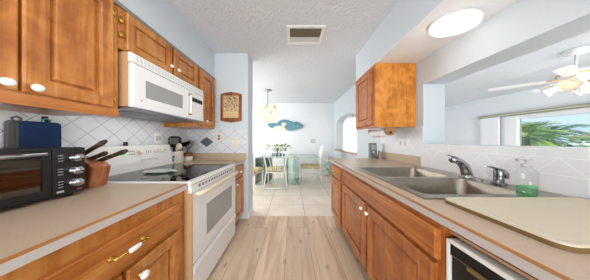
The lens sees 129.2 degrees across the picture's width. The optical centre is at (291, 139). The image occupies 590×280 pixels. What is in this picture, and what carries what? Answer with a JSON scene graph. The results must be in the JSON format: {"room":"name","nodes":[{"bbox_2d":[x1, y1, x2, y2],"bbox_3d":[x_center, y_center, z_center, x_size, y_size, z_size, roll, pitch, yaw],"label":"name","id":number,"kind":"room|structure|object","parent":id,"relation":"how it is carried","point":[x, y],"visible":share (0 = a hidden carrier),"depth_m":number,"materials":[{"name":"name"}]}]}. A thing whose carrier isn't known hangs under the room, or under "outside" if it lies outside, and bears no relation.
{"room":"kitchen","nodes":[
{"label":"kitchen","id":0,"kind":"room"},
{"bbox_2d":[0,110,186,152],"bbox_3d":[-1.676,-0.062,-1.415,0.108,2.565,7.170,0,0,0],"label":"wall","id":1,"kind":"structure","parent":0,"point":[76,131],"depth_m":1.21,"materials":[{"name":"white tile"}]},
{"bbox_2d":[4,116,22,146],"bbox_3d":[-1.613,-0.021,0.811,0.018,0.243,0.053,0,0,0],"label":"pot holder","id":2,"kind":"object","parent":1,"relation":"hanging from","point":[11,127],"visible":0.61,"depth_m":0.80,"materials":[{"name":"grey fabric"}]},
{"bbox_2d":[41,116,50,121],"bbox_3d":[-1.605,-0.135,0.917,0.035,0.038,0.025,0,0,0],"label":"wall hook","id":3,"kind":"object","parent":1,"relation":"attached to","point":[42,117],"visible":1,"depth_m":0.91,"materials":[{"name":"black plastic"}]},
{"bbox_2d":[19,118,60,146],"bbox_3d":[-1.597,-0.011,0.895,0.018,0.263,0.146,0,0,0],"label":"pot holder","id":4,"kind":"object","parent":3,"relation":"hanging from","point":[31,133],"visible":0.64,"depth_m":0.88,"materials":[{"name":"blue fabric"}]},
{"bbox_2d":[0,0,118,117],"bbox_3d":[-1.378,-0.540,0.583,0.487,0.770,0.765,0,0,0],"label":"upper cabinet","id":5,"kind":"object","parent":1,"relation":"attached to","point":[58,57],"visible":1,"depth_m":0.72,"materials":[{"name":"brown wood"}]},
{"bbox_2d":[154,133,160,143],"bbox_3d":[-1.617,-0.020,1.690,0.010,0.125,0.080,0,0,0],"label":"wall outlet","id":6,"kind":"object","parent":1,"relation":"attached to","point":[157,136],"visible":1,"depth_m":1.68,"materials":[{"name":"white plastic"}]},
{"bbox_2d":[118,6,196,87],"bbox_3d":[-1.381,-0.781,1.365,0.481,0.288,0.806,0,0,0],"label":"upper cabinet","id":7,"kind":"object","parent":1,"relation":"attached to","point":[134,37],"visible":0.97,"depth_m":1.17,"materials":[{"name":"brown wood"}]},
{"bbox_2d":[118,51,202,121],"bbox_3d":[-1.350,-0.417,1.369,0.536,0.401,0.787,0,0,0],"label":"microwave oven","id":8,"kind":"object","parent":7,"relation":"attached to","point":[146,91],"visible":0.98,"depth_m":1.15,"materials":[{"name":"white paint"}]},
{"bbox_2d":[118,106,202,121],"bbox_3d":[-1.359,-0.230,1.369,0.482,0.019,0.767,0,0,0],"label":"hood","id":9,"kind":"object","parent":8,"relation":"attached to","point":[138,112],"depth_m":1.26,"materials":[{"name":"grey metal"}]},
{"bbox_2d":[164,67,214,128],"bbox_3d":[-1.381,-0.546,1.965,0.481,0.758,0.390,0,0,0],"label":"upper cabinet","id":10,"kind":"object","parent":1,"relation":"attached to","point":[205,83],"visible":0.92,"depth_m":1.91,"materials":[{"name":"brown wood"}]},
{"bbox_2d":[192,153,246,159],"bbox_3d":[-1.161,0.253,2.154,0.921,0.105,0.017,0,0,0],"label":"backsplash","id":11,"kind":"structure","parent":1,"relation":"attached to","point":[196,156],"depth_m":2.15,"materials":[{"name":"beige laminate"}]},
{"bbox_2d":[117,0,214,77],"bbox_3d":[-1.415,-1.147,-1.415,0.430,0.395,7.170,0,0,0],"label":"wall","id":12,"kind":"structure","parent":0,"point":[160,15],"depth_m":1.43,"materials":[{"name":"white paint"}]},
{"bbox_2d":[112,0,214,79],"bbox_3d":[-1.194,-0.939,0.985,0.012,0.027,2.370,0,0,0],"label":"trim","id":13,"kind":"structure","parent":12,"relation":"attached to","point":[116,2],"depth_m":1.21,"materials":[{"name":"grey"}]},
{"bbox_2d":[187,53,252,218],"bbox_3d":[-1.940,-0.062,2.291,2.520,2.565,0.258,0,0,0],"label":"wall pier","id":14,"kind":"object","parent":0,"point":[233,71],"visible":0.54,"depth_m":2.17,"materials":[{"name":"white paint"}]},
{"bbox_2d":[200,137,212,146],"bbox_3d":[-1.317,0.030,2.161,0.210,0.156,0.003,0,0,0],"label":"accent tile","id":15,"kind":"structure","parent":14,"relation":"attached to","point":[206,141],"depth_m":2.16,"materials":[{"name":"grey tile"}]},
{"bbox_2d":[215,133,222,140],"bbox_3d":[-1.125,-0.042,2.157,0.110,0.125,0.010,0,0,0],"label":"wall outlet","id":16,"kind":"object","parent":14,"relation":"attached to","point":[218,136],"visible":1,"depth_m":2.15,"materials":[{"name":"beige plastic"}]},
{"bbox_2d":[220,92,241,122],"bbox_3d":[-0.938,-0.504,2.154,0.325,0.473,0.031,0,0,0],"label":"wall plaque","id":17,"kind":"object","parent":14,"relation":"attached to","point":[230,102],"visible":1,"depth_m":2.14,"materials":[{"name":"brown wood"}]},
{"bbox_2d":[223,96,238,110],"bbox_3d":[-0.935,-0.562,2.147,0.240,0.235,0.005,0,0,0],"label":"picture","id":18,"kind":"object","parent":17,"relation":"on","point":[230,103],"depth_m":2.14,"materials":[{"name":"beige paper"}]},
{"bbox_2d":[231,138,237,145],"bbox_3d":[-0.885,0.035,2.156,0.110,0.120,0.011,0,0,0],"label":"light switch","id":19,"kind":"object","parent":14,"relation":"attached to","point":[234,141],"visible":1,"depth_m":2.15,"materials":[{"name":"beige plastic"}]},
{"bbox_2d":[248,206,252,218],"bbox_3d":[-0.675,1.175,2.295,0.014,0.090,0.250,0,0,0],"label":"baseboard","id":20,"kind":"object","parent":14,"relation":"attached to","point":[251,209],"visible":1,"depth_m":2.25,"materials":[{"name":"white paint"}]},
{"bbox_2d":[207,174,369,279],"bbox_3d":[-0.765,1.270,0.100,5.070,0.100,10.200,0,0,0],"label":"floor","id":21,"kind":"structure","parent":0,"point":[260,247],"depth_m":1.70,"materials":[{"name":"brown wood"}]},
{"bbox_2d":[0,191,183,279],"bbox_3d":[-1.157,0.782,0.616,0.928,0.873,0.732,0,0,0],"label":"base cabinet","id":22,"kind":"object","parent":21,"relation":"on","point":[147,244],"visible":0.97,"depth_m":0.63,"materials":[{"name":"brown wood"}]},
{"bbox_2d":[0,183,186,275],"bbox_3d":[-1.179,0.325,0.291,0.884,0.040,1.383,0,0,0],"label":"countertop","id":23,"kind":"structure","parent":22,"relation":"on","point":[31,231],"depth_m":0.57,"materials":[{"name":"beige laminate"}]},
{"bbox_2d":[0,147,84,209],"bbox_3d":[-1.350,0.172,0.583,0.400,0.264,0.446,0,0,0],"label":"toaster oven","id":24,"kind":"object","parent":23,"relation":"on","point":[27,174],"visible":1,"depth_m":0.66,"materials":[{"name":"black plastic"}]},
{"bbox_2d":[85,156,110,188],"bbox_3d":[-1.330,0.205,0.917,0.180,0.200,0.090,0,0,0],"label":"knife block","id":25,"kind":"object","parent":23,"relation":"on","point":[96,172],"visible":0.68,"depth_m":0.90,"materials":[{"name":"brown wood"}]},
{"bbox_2d":[85,139,107,155],"bbox_3d":[-1.310,0.066,0.907,0.201,0.138,0.027,0,0,-5],"label":"kitchen knife","id":26,"kind":"object","parent":25,"relation":"on","point":[102,142],"visible":0.72,"depth_m":0.90,"materials":[{"name":"brown wood"}]},
{"bbox_2d":[87,151,107,159],"bbox_3d":[-1.306,0.109,0.937,0.121,0.067,0.028,0,0,-9],"label":"kitchen knife","id":27,"kind":"object","parent":25,"relation":"in","point":[104,153],"visible":0.94,"depth_m":0.93,"materials":[{"name":"brown wood"}]},
{"bbox_2d":[96,149,127,161],"bbox_3d":[-1.227,0.109,0.953,0.193,0.093,0.028,0,0,-6],"label":"kitchen knife","id":28,"kind":"object","parent":25,"relation":"in","point":[121,152],"visible":0.93,"depth_m":0.95,"materials":[{"name":"brown wood"}]},
{"bbox_2d":[84,144,237,279],"bbox_3d":[-1.125,0.618,1.373,0.969,1.125,0.770,0,0,0],"label":"electric range","id":29,"kind":"object","parent":21,"relation":"on","point":[209,195],"visible":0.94,"depth_m":1.22,"materials":[{"name":"white paint"}]},
{"bbox_2d":[143,169,176,172],"bbox_3d":[-1.190,0.283,1.290,0.321,0.025,0.156,0,0,0],"label":"spoon rest","id":30,"kind":"object","parent":29,"relation":"on","point":[153,170],"visible":1,"depth_m":1.29,"materials":[{"name":"white ceramic"}]},
{"bbox_2d":[107,164,228,180],"bbox_3d":[-1.133,0.298,1.373,0.735,0.003,0.714,0,0,0],"label":"cooktop","id":31,"kind":"object","parent":29,"relation":"in","point":[185,172],"depth_m":1.24,"materials":[{"name":"black glass"}]},
{"bbox_2d":[234,163,242,222],"bbox_3d":[-1.161,0.782,1.962,0.919,0.873,0.395,0,0,0],"label":"base cabinet","id":32,"kind":"object","parent":21,"relation":"on","point":[239,177],"visible":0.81,"depth_m":1.95,"materials":[{"name":"brown wood"}]},
{"bbox_2d":[178,153,246,165],"bbox_3d":[-1.161,0.273,1.962,0.921,0.145,0.400,0,0,0],"label":"countertop","id":33,"kind":"structure","parent":32,"relation":"on","point":[237,159],"depth_m":2.15,"materials":[{"name":"beige laminate"}]},
{"bbox_2d":[171,151,183,163],"bbox_3d":[-1.542,0.227,1.853,0.184,0.155,0.166,0,0,0],"label":"utensil crock","id":34,"kind":"object","parent":33,"relation":"on","point":[177,157],"visible":0.71,"depth_m":1.81,"materials":[{"name":"beige ceramic"}]},
{"bbox_2d":[168,136,181,151],"bbox_3d":[-1.542,0.115,1.847,0.180,0.331,0.031,0,0,0],"label":"slotted turner","id":35,"kind":"object","parent":34,"relation":"in","point":[173,141],"visible":0.73,"depth_m":1.84,"materials":[{"name":"black plastic"}]},
{"bbox_2d":[176,143,181,151],"bbox_3d":[-1.482,0.159,1.815,0.124,0.236,0.035,0,0,17],"label":"wooden spoon","id":36,"kind":"object","parent":34,"relation":"in","point":[178,146],"visible":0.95,"depth_m":1.80,"materials":[{"name":"beige wood"}]},
{"bbox_2d":[184,152,192,161],"bbox_3d":[-1.520,0.244,2.025,0.150,0.120,0.124,0,0,0],"label":"storage jar","id":37,"kind":"object","parent":33,"relation":"on","point":[188,156],"visible":0.68,"depth_m":1.98,"materials":[{"name":"beige ceramic"}]},
{"bbox_2d":[182,141,190,150],"bbox_3d":[-1.520,0.138,1.988,0.180,0.246,0.035,0,0,0],"label":"spatula","id":38,"kind":"object","parent":37,"relation":"in","point":[184,144],"visible":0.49,"depth_m":1.97,"materials":[{"name":"black plastic"}]},
{"bbox_2d":[185,141,193,152],"bbox_3d":[-1.479,0.134,2.025,0.117,0.254,0.082,0,0,0],"label":"whisk","id":39,"kind":"object","parent":37,"relation":"in","point":[187,146],"visible":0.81,"depth_m":2.02,"materials":[{"name":"black plastic"}]},
{"bbox_2d":[253,158,262,193],"bbox_3d":[-1.046,0.693,3.438,0.480,1.056,0.665,0,0,11],"label":"dining chair","id":40,"kind":"object","parent":21,"relation":"on","point":[256,170],"visible":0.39,"depth_m":3.35,"materials":[{"name":"white wood"}]},
{"bbox_2d":[258,146,291,189],"bbox_3d":[-0.405,0.688,3.619,0.799,1.068,0.601,0,0,0],"label":"dining chair","id":41,"kind":"object","parent":21,"relation":"on","point":[271,169],"visible":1,"depth_m":3.44,"materials":[{"name":"white wood"}]},
{"bbox_2d":[255,154,318,184],"bbox_3d":[-0.507,0.844,4.230,2.512,0.748,1.007,0,0,0],"label":"dining table","id":42,"kind":"object","parent":21,"relation":"on","point":[259,161],"visible":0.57,"depth_m":4.07,"materials":[{"name":"clear glass"}]},
{"bbox_2d":[272,153,284,156],"bbox_3d":[-0.400,0.428,3.980,0.416,0.081,0.317,0,0,0],"label":"vase","id":43,"kind":"object","parent":42,"relation":"on","point":[273,154],"visible":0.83,"depth_m":3.86,"materials":[{"name":"blue glass"}]},
{"bbox_2d":[265,143,290,153],"bbox_3d":[-0.406,0.245,3.978,0.721,0.356,0.346,0,0,8],"label":"flower arrangement","id":44,"kind":"object","parent":43,"relation":"in","point":[276,144],"visible":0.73,"depth_m":3.95,"materials":[{"name":"beige plant"}]},
{"bbox_2d":[301,146,323,184],"bbox_3d":[0.593,0.693,4.050,0.665,1.056,0.480,0,0,0],"label":"dining chair","id":45,"kind":"object","parent":21,"relation":"on","point":[304,166],"visible":0.98,"depth_m":3.87,"materials":[{"name":"white wood"}]},
{"bbox_2d":[323,157,331,175],"bbox_3d":[1.250,0.909,4.900,0.326,0.620,0.292,0,0,0],"label":"garden stool","id":46,"kind":"object","parent":21,"relation":"on","point":[326,163],"visible":0.87,"depth_m":4.79,"materials":[{"name":"green ceramic"}]},
{"bbox_2d":[331,163,342,227],"bbox_3d":[1.042,0.782,1.962,0.939,0.873,0.455,0,0,0],"label":"base cabinet","id":47,"kind":"object","parent":21,"relation":"on","point":[336,177],"visible":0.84,"depth_m":1.91,"materials":[{"name":"brown wood"}]},
{"bbox_2d":[342,169,454,279],"bbox_3d":[1.042,0.782,1.155,0.939,0.873,1.155,0,0,0],"label":"base cabinet","id":48,"kind":"object","parent":21,"relation":"on","point":[391,240],"visible":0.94,"depth_m":0.88,"materials":[{"name":"brown wood"}]},
{"bbox_2d":[329,151,589,279],"bbox_3d":[1.060,0.270,1.000,0.902,0.150,2.800,0,0,0],"label":"countertop","id":49,"kind":"structure","parent":48,"relation":"on","point":[542,261],"depth_m":0.47,"materials":[{"name":"beige laminate"}]},
{"bbox_2d":[368,143,379,158],"bbox_3d":[1.380,0.177,2.322,0.160,0.254,0.127,0,0,0],"label":"cordless phone","id":50,"kind":"object","parent":49,"relation":"on","point":[372,147],"visible":0.99,"depth_m":2.33,"materials":[{"name":"grey plastic"}]},
{"bbox_2d":[354,167,568,198],"bbox_3d":[1.071,0.382,1.133,0.778,0.167,0.831,0,0,0],"label":"sink","id":51,"kind":"object","parent":49,"relation":"in","point":[423,182],"visible":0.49,"depth_m":1.09,"materials":[{"name":"metal"}]},
{"bbox_2d":[361,168,449,176],"bbox_3d":[1.020,0.382,1.325,0.590,0.167,0.380,0,0,0],"label":"basin","id":52,"kind":"object","parent":51,"relation":"in","point":[380,172],"depth_m":1.51,"materials":[{"name":"silver metal"}]},
{"bbox_2d":[388,178,524,193],"bbox_3d":[1.020,0.382,0.931,0.590,0.167,0.327,0,0,0],"label":"basin","id":53,"kind":"object","parent":51,"relation":"in","point":[419,185],"depth_m":1.09,"materials":[{"name":"silver metal"}]},
{"bbox_2d":[447,155,475,178],"bbox_3d":[1.339,0.207,1.120,0.211,0.182,0.090,0,0,0],"label":"kitchen faucet","id":54,"kind":"object","parent":49,"relation":"on","point":[465,169],"visible":0.98,"depth_m":1.09,"materials":[{"name":"silver metal"}]},
{"bbox_2d":[484,166,509,184],"bbox_3d":[1.396,0.237,0.955,0.144,0.122,0.071,0,0,0],"label":"water tap","id":55,"kind":"object","parent":49,"relation":"on","point":[499,175],"visible":1,"depth_m":0.94,"materials":[{"name":"silver metal"}]},
{"bbox_2d":[445,197,589,253],"bbox_3d":[1.081,0.294,0.537,0.678,0.020,0.325,0,0,0],"label":"cutting board","id":56,"kind":"object","parent":49,"relation":"on","point":[563,223],"visible":1,"depth_m":0.53,"materials":[{"name":"beige plastic"}]},
{"bbox_2d":[446,231,538,279],"bbox_3d":[1.050,0.764,0.287,0.860,0.812,0.574,0,0,0],"label":"dishwasher","id":57,"kind":"object","parent":21,"relation":"on","point":[465,259],"visible":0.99,"depth_m":0.49,"materials":[{"name":"silver metal"}]},
{"bbox_2d":[253,103,333,170],"bbox_3d":[-0.765,-0.062,5.150,5.070,2.565,0.100,0,0,0],"label":"wall","id":58,"kind":"structure","parent":0,"point":[317,119],"depth_m":5.10,"materials":[{"name":"white paint"}]},
{"bbox_2d":[267,119,302,130],"bbox_3d":[-0.239,-0.539,5.064,1.305,0.404,0.071,0,0,0],"label":"wall sculpture","id":59,"kind":"object","parent":58,"relation":"attached to","point":[283,124],"visible":1,"depth_m":5.05,"materials":[{"name":"blue plastic"}]},
{"bbox_2d":[273,171,323,173],"bbox_3d":[-0.840,1.170,5.093,4.720,0.100,0.015,0,0,0],"label":"baseboard","id":60,"kind":"structure","parent":58,"relation":"attached to","point":[290,172],"depth_m":5.08,"materials":[{"name":"white paint"}]},
{"bbox_2d":[168,0,589,106],"bbox_3d":[1.600,-1.395,0.800,9.800,0.100,11.600,0,0,0],"label":"ceiling","id":61,"kind":"structure","parent":0,"point":[322,73],"depth_m":2.08,"materials":[{"name":"white paint"}]},
{"bbox_2d":[256,89,279,122],"bbox_3d":[-0.650,-0.895,3.770,0.644,0.900,0.538,0,0,0],"label":"chandelier","id":62,"kind":"object","parent":61,"relation":"hanging from","point":[269,110],"visible":1,"depth_m":3.65,"materials":[{"name":"white glass"}]},
{"bbox_2d":[286,25,325,44],"bbox_3d":[0.168,-1.339,1.800,0.465,0.012,0.320,0,0,0],"label":"ceiling vent","id":63,"kind":"object","parent":61,"relation":"in","point":[296,34],"visible":1,"depth_m":1.78,"materials":[{"name":"white metal"}]},
{"bbox_2d":[488,45,589,96],"bbox_3d":[4.277,-0.996,2.058,1.691,0.699,1.298,0,0,0],"label":"ceiling fan","id":64,"kind":"object","parent":61,"relation":"hanging from","point":[573,79],"visible":1,"depth_m":2.07,"materials":[{"name":"white metal"}]},
{"bbox_2d":[356,0,517,80],"bbox_3d":[1.274,-1.143,-1.375,0.493,0.405,7.250,0,0,0],"label":"soffit","id":65,"kind":"structure","parent":0,"point":[418,44],"depth_m":1.34,"materials":[{"name":"white paint"}]},
{"bbox_2d":[428,8,483,36],"bbox_3d":[1.290,-0.909,1.115,0.350,0.061,0.238,0,0,0],"label":"flush ceiling light","id":66,"kind":"object","parent":65,"relation":"attached to","point":[456,22],"visible":1,"depth_m":1.06,"materials":[{"name":"white glass"}]},
{"bbox_2d":[334,0,589,198],"bbox_3d":[1.641,-0.062,0.050,0.258,2.565,10.100,0,0,0],"label":"wall","id":67,"kind":"structure","parent":0,"point":[523,27],"depth_m":1.07,"materials":[{"name":"white paint"}]},
{"bbox_2d":[334,149,356,154],"bbox_3d":[1.640,0.328,4.070,0.340,0.035,1.600,0,0,0],"label":"trim","id":68,"kind":"structure","parent":67,"relation":"attached to","point":[341,150],"depth_m":3.86,"materials":[{"name":"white wood"}]},
{"bbox_2d":[343,115,356,150],"bbox_3d":[2.900,0.018,6.401,2.100,2.397,0.062,0,0,0],"label":"window","id":69,"kind":"structure","parent":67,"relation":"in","point":[349,129],"depth_m":6.40,"materials":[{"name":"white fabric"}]},
{"bbox_2d":[356,63,415,129],"bbox_3d":[1.254,-0.549,1.969,0.515,0.782,0.522,0,0,0],"label":"upper cabinet","id":70,"kind":"object","parent":67,"relation":"attached to","point":[386,92],"visible":0.94,"depth_m":1.71,"materials":[{"name":"brown wood"}]},
{"bbox_2d":[368,127,395,134],"bbox_3d":[1.240,-0.108,1.958,0.140,0.100,0.401,0,0,0],"label":"paper towel holder","id":71,"kind":"object","parent":70,"relation":"attached to","point":[388,130],"visible":0.64,"depth_m":1.76,"materials":[{"name":"brown wood"}]},
{"bbox_2d":[369,129,392,136],"bbox_3d":[1.240,-0.095,1.960,0.142,0.112,0.330,0,0,0],"label":"paper towel roll","id":72,"kind":"object","parent":71,"relation":"hanging from","point":[380,132],"visible":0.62,"depth_m":1.91,"materials":[{"name":"white paper"}]},
{"bbox_2d":[380,151,419,165],"bbox_3d":[1.502,0.250,2.015,0.019,0.110,0.730,0,0,0],"label":"backsplash","id":73,"kind":"structure","parent":67,"relation":"attached to","point":[409,159],"depth_m":1.90,"materials":[{"name":"beige laminate"}]},
{"bbox_2d":[398,139,408,147],"bbox_3d":[1.507,0.045,1.900,0.010,0.125,0.170,0,0,0],"label":"wall outlet","id":74,"kind":"object","parent":67,"relation":"attached to","point":[402,143],"visible":1,"depth_m":1.89,"materials":[{"name":"white plastic"}]},
{"bbox_2d":[445,78,589,144],"bbox_3d":[6.350,-0.062,2.400,0.100,2.565,8.200,0,0,0],"label":"wall","id":75,"kind":"structure","parent":0,"point":[462,123],"depth_m":4.36,"materials":[{"name":"white paint"}]},
{"bbox_2d":[478,103,589,118],"bbox_3d":[6.247,-0.735,2.640,0.103,0.080,4.080,0,0,0],"label":"blind headrail","id":76,"kind":"object","parent":75,"relation":"attached to","point":[584,105],"visible":1,"depth_m":3.49,"materials":[{"name":"beige"}]},
{"bbox_2d":[481,108,589,145],"bbox_3d":[6.310,0.195,2.735,0.180,1.850,3.770,0,0,0],"label":"window","id":77,"kind":"structure","parent":75,"relation":"in","point":[490,127],"depth_m":4.01,"materials":[{"name":"white paint"}]},
{"label":"outside","id":78,"kind":"structure","parent":0,"visible":0},
{"bbox_2d":[532,142,589,146],"bbox_3d":[113.400,1.770,20.000,213.200,0.200,280.000,0,0,0],"label":"ground","id":79,"kind":"structure","parent":78,"point":[557,142],"depth_m":42.51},
{"bbox_2d":[522,122,582,146],"bbox_3d":[11.050,0.424,6.541,2.300,2.504,2.055,0,0,42],"label":"palm tree","id":80,"kind":"object","parent":79,"relation":"on","point":[528,132],"visible":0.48,"depth_m":6.25,"materials":[{"name":"green plant"}]},
{"bbox_2d":[523,120,589,146],"bbox_3d":[13.982,0.294,7.744,3.036,2.764,3.099,0,0,0],"label":"palm tree","id":81,"kind":"object","parent":79,"relation":"on","point":[562,128],"visible":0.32,"depth_m":7.22,"materials":[{"name":"green plant"}]},
{"bbox_2d":[563,141,589,146],"bbox_3d":[66.584,0.955,32.032,1.780,1.430,4.400,0,0,-27],"label":"parked car","id":82,"kind":"object","parent":79,"relation":"on","point":[584,142],"visible":0.56,"depth_m":31.89,"materials":[{"name":"white paint"}]},
{"bbox_2d":[569,134,589,142],"bbox_3d":[103.000,-0.555,42.500,22.000,4.450,11.000,0,0,0],"label":"house","id":83,"kind":"structure","parent":79,"relation":"on","point":[578,139],"depth_m":45.28,"materials":[{"name":"white paint"}]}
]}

